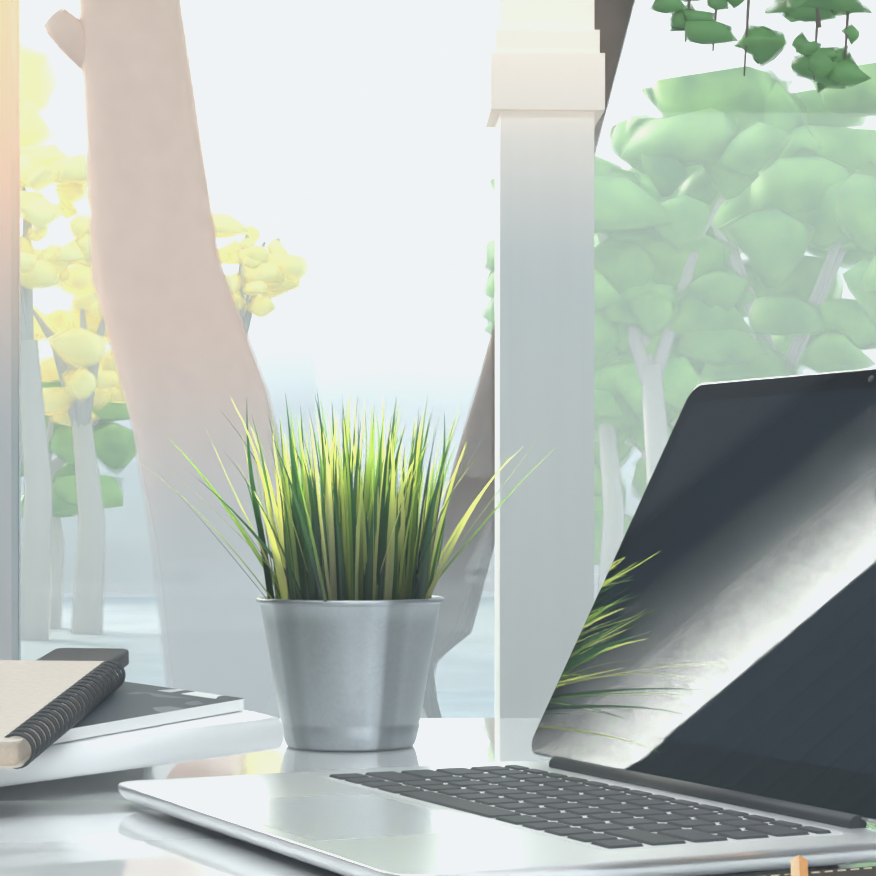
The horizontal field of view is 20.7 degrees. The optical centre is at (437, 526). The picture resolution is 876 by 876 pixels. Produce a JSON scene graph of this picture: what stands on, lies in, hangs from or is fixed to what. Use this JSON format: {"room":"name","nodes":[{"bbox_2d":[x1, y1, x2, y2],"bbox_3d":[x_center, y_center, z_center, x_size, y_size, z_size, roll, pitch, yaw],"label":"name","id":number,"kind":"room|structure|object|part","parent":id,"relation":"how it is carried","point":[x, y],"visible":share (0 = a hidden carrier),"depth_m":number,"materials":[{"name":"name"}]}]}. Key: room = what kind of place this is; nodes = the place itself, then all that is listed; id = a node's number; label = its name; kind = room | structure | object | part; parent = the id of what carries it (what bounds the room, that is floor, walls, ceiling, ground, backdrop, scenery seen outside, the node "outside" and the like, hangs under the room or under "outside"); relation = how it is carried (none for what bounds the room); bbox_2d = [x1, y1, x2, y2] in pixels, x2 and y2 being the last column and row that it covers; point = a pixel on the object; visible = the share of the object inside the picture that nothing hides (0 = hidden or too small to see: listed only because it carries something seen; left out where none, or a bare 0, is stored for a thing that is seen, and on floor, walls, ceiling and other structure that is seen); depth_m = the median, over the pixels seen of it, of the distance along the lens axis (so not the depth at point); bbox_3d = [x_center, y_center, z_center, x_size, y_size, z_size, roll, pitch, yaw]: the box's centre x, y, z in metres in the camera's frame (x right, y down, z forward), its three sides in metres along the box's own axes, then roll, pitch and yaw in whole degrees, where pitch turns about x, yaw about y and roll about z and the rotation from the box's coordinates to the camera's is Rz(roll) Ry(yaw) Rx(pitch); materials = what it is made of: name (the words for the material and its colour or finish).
{"room":"office","nodes":[
{"label":"office","id":0,"kind":"room"},
{"bbox_2d":[0,0,20,659],"bbox_3d":[-0.701,-0.642,3.018,0.334,2.580,0.090,0,0,-2],"label":"window frame","id":1,"kind":"structure","parent":0,"point":[10,599],"depth_m":2.99,"materials":[{"name":"paint"}]},
{"bbox_2d":[17,0,875,717],"bbox_3d":[-0.229,-0.643,3.058,4.360,2.580,0.006,0,0,-2],"label":"window","id":2,"kind":"structure","parent":1,"relation":"in","point":[385,278],"depth_m":3.06,"materials":[{"name":"clear glass"}]},
{"bbox_3d":[-0.157,0.936,0.671,4.760,0.100,5.000,0,0,-2],"label":"floor","id":3,"kind":"structure","parent":0,"visible":0},
{"bbox_2d":[0,718,875,875],"bbox_3d":[-0.035,0.508,0.916,1.600,0.749,1.390,0,0,-2],"label":"desk","id":4,"kind":"object","parent":3,"relation":"on","point":[99,824],"depth_m":1.10,"materials":[{"name":"white"}]},
{"bbox_2d":[0,648,283,786],"bbox_3d":[-0.265,0.097,1.233,0.370,0.041,0.361,0,5,-2],"label":"stack","id":5,"kind":"object","parent":4,"relation":"on","point":[69,712],"visible":1,"depth_m":1.21,"materials":[{"name":"paper"}]},
{"bbox_2d":[53,681,243,743],"bbox_3d":[-0.272,0.097,1.228,0.210,0.006,0.280,4,6,39],"label":"magazine","id":6,"kind":"object","parent":5,"relation":"on","point":[116,712],"depth_m":1.23,"materials":[{"name":"paper"}]},
{"bbox_2d":[136,392,554,750],"bbox_3d":[-0.053,0.024,1.402,0.241,0.211,0.234,0,0,-2],"label":"potted plant","id":7,"kind":"object","parent":4,"relation":"on","point":[350,609],"visible":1,"depth_m":1.39,"materials":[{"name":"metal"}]},
{"bbox_2d":[118,368,875,875],"bbox_3d":[0.063,0.029,1.057,0.326,0.206,0.325,0,0,-26],"label":"laptop","id":8,"kind":"object","parent":4,"relation":"on","point":[710,708],"visible":1,"depth_m":1.09,"materials":[{"name":"metal"}]},
{"label":"lid","id":9,"kind":"part","parent":8,"relation":"part of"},
{"bbox_2d":[755,866,875,875],"bbox_3d":[0.255,0.132,0.847,0.320,0.004,0.208,0,0,-26],"label":"mousepad","id":10,"kind":"object","parent":4,"relation":"on","point":[865,871],"visible":0.77,"depth_m":0.90,"materials":[{"name":"leather"}]},
{"bbox_2d":[791,855,807,875],"bbox_3d":[0.123,0.127,0.812,0.006,0.007,0.175,0,0,8],"label":"pencil","id":11,"kind":"object","parent":10,"relation":"on","point":[799,865],"visible":0.86,"depth_m":0.88,"materials":[{"name":"orange paint"}]},
{"bbox_3d":[-0.229,0.757,3.068,4.360,0.220,0.200,0,0,-2],"label":"window sill","id":12,"kind":"structure","parent":0,"visible":0},
{"bbox_2d":[485,0,604,717],"bbox_3d":[0.134,-0.642,3.028,0.141,2.580,0.144,0,0,-2],"label":"column","id":13,"kind":"structure","parent":12,"relation":"on","point":[545,91],"depth_m":2.97,"materials":[{"name":"paint"}]},
{"label":"outside","id":14,"kind":"structure","parent":0,"visible":0},
{"bbox_2d":[21,585,597,717],"bbox_3d":[-0.944,0.936,33.163,90.000,0.100,60.000,0,0,-2],"label":"lawn","id":15,"kind":"structure","parent":14,"point":[461,701],"depth_m":19.39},
{"bbox_2d":[21,455,640,592],"bbox_3d":[-1.331,0.116,32.871,26.740,2.308,2.838,0,0,-2],"label":"hedge","id":16,"kind":"object","parent":15,"relation":"on","point":[129,548],"depth_m":32.13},
{"bbox_2d":[20,0,875,596],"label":"sky","id":17,"kind":"structure","parent":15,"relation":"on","point":[362,346],"depth_m":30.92,"materials":[{"name":"white"}]},
{"bbox_2d":[20,0,875,690],"bbox_3d":[-0.403,-5.974,14.917,60.000,14.000,0.020,0,0,-2],"label":"haze near","id":18,"kind":"structure","parent":15,"relation":"on","point":[432,170],"depth_m":14.96,"materials":[{"name":"white"}]},
{"bbox_2d":[20,39,875,639],"bbox_3d":[-1.275,-1.893,24.063,16.515,5.718,11.948,0,0,-2],"label":"trees","id":19,"kind":"object","parent":15,"relation":"on","point":[740,269],"depth_m":21.45,"materials":[{"name":"green plant"}]},
{"bbox_2d":[44,0,871,718],"bbox_3d":[-0.339,-2.813,10.557,7.239,7.746,3.825,0,0,-2],"label":"forked tree","id":20,"kind":"object","parent":15,"relation":"on","point":[204,404],"depth_m":10.18,"materials":[{"name":"brown plant"}]}
]}

